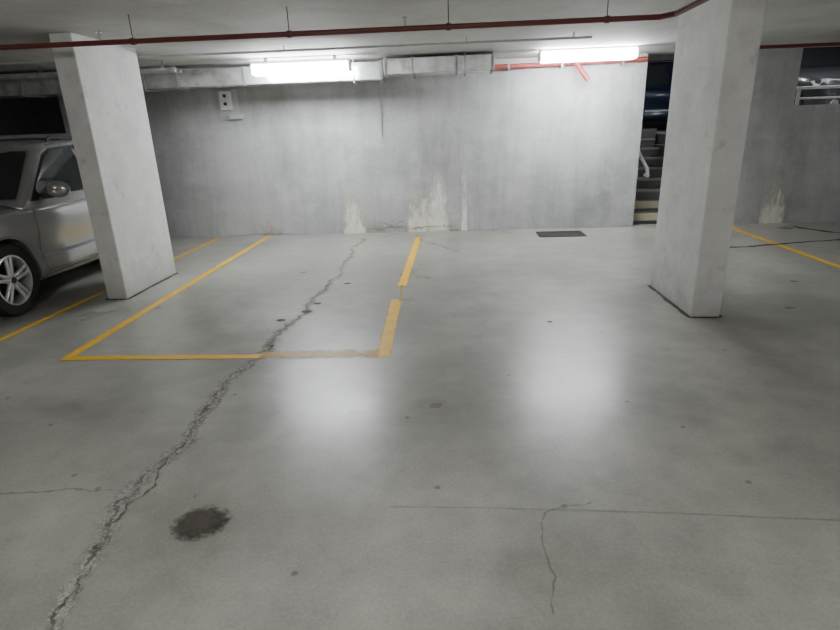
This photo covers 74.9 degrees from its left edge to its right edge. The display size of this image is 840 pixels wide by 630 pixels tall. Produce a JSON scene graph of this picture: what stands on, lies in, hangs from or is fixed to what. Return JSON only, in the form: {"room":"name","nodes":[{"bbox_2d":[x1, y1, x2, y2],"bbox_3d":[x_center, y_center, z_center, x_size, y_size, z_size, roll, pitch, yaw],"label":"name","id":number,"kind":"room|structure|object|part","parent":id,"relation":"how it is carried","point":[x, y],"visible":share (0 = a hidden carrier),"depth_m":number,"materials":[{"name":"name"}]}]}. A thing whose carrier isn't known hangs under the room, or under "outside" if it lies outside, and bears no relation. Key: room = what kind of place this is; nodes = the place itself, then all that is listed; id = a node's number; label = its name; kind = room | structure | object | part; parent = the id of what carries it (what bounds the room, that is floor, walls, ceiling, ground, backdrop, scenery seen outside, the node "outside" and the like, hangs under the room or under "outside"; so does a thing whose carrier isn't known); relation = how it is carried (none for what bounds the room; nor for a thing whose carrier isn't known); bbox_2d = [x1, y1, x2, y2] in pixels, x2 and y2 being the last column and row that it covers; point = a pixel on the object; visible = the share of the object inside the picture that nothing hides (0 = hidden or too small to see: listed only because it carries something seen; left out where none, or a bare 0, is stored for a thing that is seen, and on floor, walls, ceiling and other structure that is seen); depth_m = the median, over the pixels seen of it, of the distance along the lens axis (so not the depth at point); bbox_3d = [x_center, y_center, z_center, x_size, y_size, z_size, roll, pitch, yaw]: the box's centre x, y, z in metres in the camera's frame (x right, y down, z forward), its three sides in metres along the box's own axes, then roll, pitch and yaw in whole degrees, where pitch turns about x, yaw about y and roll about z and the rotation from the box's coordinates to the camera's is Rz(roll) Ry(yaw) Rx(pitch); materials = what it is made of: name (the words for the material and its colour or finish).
{"room":"parking garage","nodes":[
{"label":"parking garage","id":0,"kind":"room"},
{"bbox_2d":[0,96,65,135],"bbox_3d":[-11.725,-2.361,7.242,0.200,3.900,26.000,-1,19,3],"label":"opening","id":1,"kind":"structure","parent":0,"point":[30,115],"depth_m":15.72,"materials":[{"name":"concrete"}]},
{"bbox_2d":[228,114,243,118],"bbox_3d":[-2.957,-3.191,8.809,0.220,0.080,0.065,-1,19,3],"label":"switch","id":2,"kind":"object","parent":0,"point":[230,116],"depth_m":8.78,"materials":[{"name":"grey plastic"}]},
{"bbox_2d":[0,222,839,629],"bbox_3d":[-0.851,1.112,2.251,22.000,0.206,15.450,-1,19,3],"label":"floor","id":3,"kind":"structure","parent":0,"point":[545,439],"depth_m":3.04,"materials":[{"name":"concrete"}]},
{"bbox_2d":[0,136,98,316],"bbox_3d":[-4.874,-1.207,6.586,2.310,1.750,4.259,-1,19,3],"label":"parked car","id":4,"kind":"object","parent":3,"relation":"on","point":[46,231],"visible":0.56,"depth_m":5.90,"materials":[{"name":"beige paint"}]},
{"bbox_3d":[-4.134,-1.859,6.875,0.168,0.540,2.615,-1,19,2],"label":"window trim","id":5,"kind":"part","parent":4,"relation":"part of","materials":[{"name":"grey metal"}]},
{"bbox_2d":[41,180,69,197],"bbox_3d":[-3.938,-1.354,5.894,0.355,0.180,0.140,-1,19,3],"label":"mirror","id":6,"kind":"object","parent":4,"relation":"attached to","point":[53,189],"depth_m":5.85,"materials":[{"name":"silver metal"}]},
{"bbox_3d":[-4.263,-2.249,7.013,0.030,0.093,1.521,-1,19,3],"label":"roof rail","id":7,"kind":"part","parent":4,"relation":"part of","materials":[{"name":"plastic"}]},
{"bbox_3d":[-3.970,-0.904,6.659,0.004,0.035,1.674,-1,19,3],"label":"molding","id":8,"kind":"part","parent":4,"relation":"part of","materials":[{"name":"silver metal"}]},
{"bbox_2d":[0,238,219,340],"bbox_3d":[-3.604,-0.430,6.769,0.120,0.001,5.501,-1,19,3],"label":"parking line","id":9,"kind":"object","parent":3,"relation":"on","point":[103,291],"visible":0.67,"depth_m":5.65,"materials":[{"name":"yellow paint"}]},
{"bbox_2d":[49,32,175,298],"bbox_3d":[-3.316,-1.594,6.102,0.220,2.620,1.140,-1,19,3],"label":"concrete column","id":10,"kind":"structure","parent":3,"relation":"on","point":[101,86],"depth_m":5.86,"materials":[{"name":"grey concrete"}]},
{"bbox_2d":[61,354,262,359],"bbox_3d":[-2.054,0.335,4.353,1.630,0.001,0.087,-1,19,3],"label":"parking line","id":11,"kind":"object","parent":3,"relation":"on","point":[221,356],"visible":1,"depth_m":4.35,"materials":[{"name":"yellow paint"}]},
{"bbox_2d":[60,236,269,359],"bbox_3d":[-2.713,-0.493,6.863,0.115,0.001,5.290,-1,19,3],"label":"parking line","id":12,"kind":"object","parent":3,"relation":"on","point":[132,318],"visible":1,"depth_m":5.66,"materials":[{"name":"yellow paint"}]},
{"bbox_2d":[376,299,400,356],"bbox_3d":[-0.262,0.080,4.919,0.155,0.001,1.503,-1,19,3],"label":"parking line","id":13,"kind":"object","parent":3,"relation":"on","point":[385,347],"visible":1,"depth_m":4.76,"materials":[{"name":"yellow paint"}]},
{"bbox_2d":[398,237,421,286],"bbox_3d":[-0.112,-0.786,7.456,0.135,0.001,2.911,-1,19,3],"label":"parking line","id":14,"kind":"object","parent":3,"relation":"on","point":[403,281],"visible":1,"depth_m":7.07,"materials":[{"name":"yellow paint"}]},
{"bbox_2d":[536,231,586,236],"bbox_3d":[2.223,-1.283,8.667,0.720,0.011,0.440,-1,19,3],"label":"floor drain","id":15,"kind":"object","parent":3,"relation":"on","point":[541,233],"visible":1,"depth_m":8.66,"materials":[{"name":"metal"}]},
{"bbox_2d":[633,138,663,223],"bbox_3d":[4.092,-2.951,10.101,1.040,2.125,2.420,-1,19,3],"label":"staircase","id":16,"kind":"structure","parent":3,"relation":"on","point":[650,165],"depth_m":9.93,"materials":[{"name":"concrete"}]},
{"bbox_3d":[3.689,-3.251,9.858,0.194,1.374,1.947,-2,19,-1],"label":"handrail","id":17,"kind":"part","parent":16,"relation":"part of","materials":[{"name":"white metal"}]},
{"bbox_2d":[650,0,766,316],"bbox_3d":[2.491,-1.388,4.892,0.250,2.620,1.040,-1,19,3],"label":"concrete column","id":18,"kind":"structure","parent":3,"relation":"on","point":[717,47],"depth_m":4.61,"materials":[{"name":"grey concrete"}]},
{"bbox_2d":[732,227,839,267],"bbox_3d":[4.847,-0.870,7.188,0.115,0.001,3.451,-1,19,3],"label":"parking line","id":19,"kind":"object","parent":3,"relation":"on","point":[733,228],"visible":0.9,"depth_m":7.14,"materials":[{"name":"yellow paint"}]},
{"bbox_2d":[0,46,839,237],"bbox_3d":[-0.524,-3.255,8.805,22.000,3.958,0.211,-1,19,3],"label":"wall","id":20,"kind":"structure","parent":0,"point":[551,147],"depth_m":8.86,"materials":[{"name":"concrete"}]},
{"bbox_2d":[217,88,243,120],"bbox_3d":[-3.047,-3.473,8.716,0.380,0.720,0.100,-1,19,3],"label":"electrical box","id":21,"kind":"object","parent":20,"relation":"attached to","point":[227,98],"visible":0.88,"depth_m":8.75,"materials":[{"name":"grey plastic"}]},
{"bbox_2d":[379,81,382,136],"bbox_3d":[-0.621,-3.270,8.689,0.040,0.850,0.030,-1,19,3],"label":"cable conduit","id":22,"kind":"object","parent":20,"relation":"attached to","point":[379,81],"visible":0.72,"depth_m":8.69,"materials":[{"name":"grey metal"}]},
{"bbox_2d":[495,56,647,81],"bbox_3d":[2.244,-3.681,8.277,2.301,0.325,0.244,-1,19,3],"label":"pipe","id":23,"kind":"object","parent":20,"relation":"attached to","point":[508,66],"visible":0.67,"depth_m":8.22,"materials":[{"name":"red metal"}]},
{"bbox_2d":[795,85,839,104],"bbox_3d":[8.085,-3.400,8.290,4.750,0.272,0.044,-1,19,3],"label":"guard rail","id":24,"kind":"object","parent":20,"relation":"attached to","point":[800,88],"visible":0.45,"depth_m":8.39,"materials":[{"name":"white metal"}]},
{"bbox_3d":[5.814,-3.365,8.426,0.040,0.270,0.040,-1,19,3],"label":"post","id":25,"kind":"part","parent":24,"relation":"part of","materials":[{"name":"grey metal"}]},
{"bbox_3d":[8.086,-3.366,8.301,4.750,0.028,0.028,-1,19,3],"label":"rail","id":26,"kind":"part","parent":24,"relation":"part of","materials":[{"name":"grey metal"}]},
{"bbox_3d":[8.081,-3.508,8.253,4.750,0.044,0.044,-1,19,3],"label":"rail","id":27,"kind":"part","parent":24,"relation":"part of","materials":[{"name":"grey metal"}]},
{"bbox_2d":[0,0,839,73],"bbox_3d":[-0.950,-1.522,1.252,22.000,0.200,15.250,-1,19,3],"label":"ceiling","id":28,"kind":"structure","parent":0,"point":[21,21],"depth_m":5.28,"materials":[{"name":"concrete"}]},
{"bbox_2d":[0,78,61,98],"bbox_3d":[-7.978,-3.324,8.153,7.000,0.358,0.510,-1,19,3],"label":"air duct","id":29,"kind":"object","parent":28,"relation":"hanging from","point":[48,87],"visible":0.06,"depth_m":7.82,"materials":[{"name":"metal"}]},
{"bbox_2d":[0,61,181,79],"bbox_3d":[-7.363,-3.238,7.524,8.300,0.158,0.250,-1,19,3],"label":"pipe","id":30,"kind":"object","parent":28,"relation":"hanging from","point":[157,70],"visible":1,"depth_m":7.30,"materials":[{"name":"metal"}]},
{"bbox_2d":[140,57,384,92],"bbox_3d":[-2.424,-3.449,7.896,3.820,0.328,0.380,-1,19,3],"label":"air duct","id":31,"kind":"object","parent":28,"relation":"hanging from","point":[188,79],"visible":0.8,"depth_m":7.78,"materials":[{"name":"metal"}]},
{"bbox_2d":[0,32,591,64],"bbox_3d":[-4.365,-3.040,6.502,12.600,0.076,0.026,-1,19,3],"label":"conduit","id":32,"kind":"object","parent":28,"relation":"hanging from","point":[573,37],"visible":0.78,"depth_m":6.29,"materials":[{"name":"grey plastic"}]},
{"bbox_2d":[249,55,351,75],"bbox_3d":[-1.604,-3.353,7.355,1.360,0.219,0.170,-1,19,3],"label":"lamp","id":33,"kind":"object","parent":28,"relation":"hanging from","point":[336,65],"visible":1,"depth_m":7.30,"materials":[{"name":"white plastic"}]},
{"bbox_2d":[252,62,348,75],"bbox_3d":[-1.602,-3.308,7.370,1.300,0.124,0.170,-1,19,3],"label":"diffuser","id":34,"kind":"object","parent":33,"relation":"attached to","point":[266,68],"depth_m":7.30,"materials":[{"name":"white plastic"}]},
{"bbox_2d":[0,0,708,49],"bbox_3d":[-4.989,-1.359,1.855,13.661,0.231,6.027,-1,19,3],"label":"pipe","id":35,"kind":"object","parent":28,"relation":"hanging from","point":[448,26],"visible":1,"depth_m":4.43,"materials":[{"name":"red metal"}]},
{"bbox_2d":[383,52,494,78],"bbox_3d":[0.267,-3.493,7.670,1.520,0.278,0.460,-1,19,3],"label":"air duct","id":36,"kind":"object","parent":28,"relation":"hanging from","point":[465,64],"visible":1,"depth_m":7.50,"materials":[{"name":"metal"}]},
{"bbox_2d":[538,46,639,62],"bbox_3d":[2.299,-3.566,7.492,1.340,0.164,0.170,-1,19,3],"label":"lamp","id":37,"kind":"object","parent":28,"relation":"hanging from","point":[621,52],"visible":1,"depth_m":7.42,"materials":[{"name":"white plastic"}]},
{"bbox_2d":[759,42,839,48],"bbox_3d":[7.221,-3.535,6.863,6.100,0.145,0.043,-1,19,3],"label":"pipe","id":38,"kind":"object","parent":28,"relation":"hanging from","point":[827,43],"visible":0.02,"depth_m":7.01,"materials":[{"name":"metal"}]},
{"bbox_2d":[641,128,666,144],"bbox_3d":[-0.226,-4.450,14.073,22.000,0.300,10.550,-1,19,3],"label":"floor","id":39,"kind":"structure","parent":0,"point":[659,134],"depth_m":11.17,"materials":[{"name":"concrete"}]},
{"bbox_2d":[642,60,673,122],"bbox_3d":[6.612,-5.758,14.496,4.488,1.715,2.264,-1,19,3],"label":"parked car","id":40,"kind":"object","parent":39,"relation":"on","point":[659,73],"visible":0.06,"depth_m":13.69,"materials":[{"name":"blue paint"}]},
{"bbox_3d":[6.558,-5.159,13.776,1.764,0.034,0.004,-1,19,3],"label":"molding","id":41,"kind":"part","parent":40,"relation":"part of","materials":[{"name":"silver metal"}]},
{"bbox_3d":[5.742,-6.324,13.728,1.603,0.091,0.029,-1,19,3],"label":"roof rail","id":42,"kind":"part","parent":40,"relation":"part of","materials":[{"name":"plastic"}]},
{"bbox_2d":[794,46,839,104],"bbox_3d":[7.608,-4.656,11.093,2.310,1.750,4.580,-1,19,3],"label":"parked car","id":43,"kind":"object","parent":39,"relation":"on","point":[820,66],"visible":0.09,"depth_m":9.50,"materials":[{"name":"black paint"}]},
{"bbox_2d":[830,100,838,103],"bbox_3d":[6.907,-3.525,9.142,0.120,0.120,0.050,-1,19,3],"label":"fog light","id":44,"kind":"object","parent":43,"relation":"attached to","point":[831,101],"depth_m":9.11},
{"bbox_2d":[642,53,674,128],"bbox_3d":[0.032,-6.752,18.961,22.000,3.900,0.200,-1,19,3],"label":"wall","id":45,"kind":"structure","parent":0,"point":[651,57],"depth_m":17.89,"materials":[{"name":"concrete"}]},
{"bbox_2d":[654,144,664,156],"bbox_3d":[4.088,-2.550,10.359,1.400,1.200,2.750,-1,19,3],"label":"wall","id":46,"kind":"structure","parent":0,"point":[662,147],"depth_m":10.56,"materials":[{"name":"concrete"}]}
]}

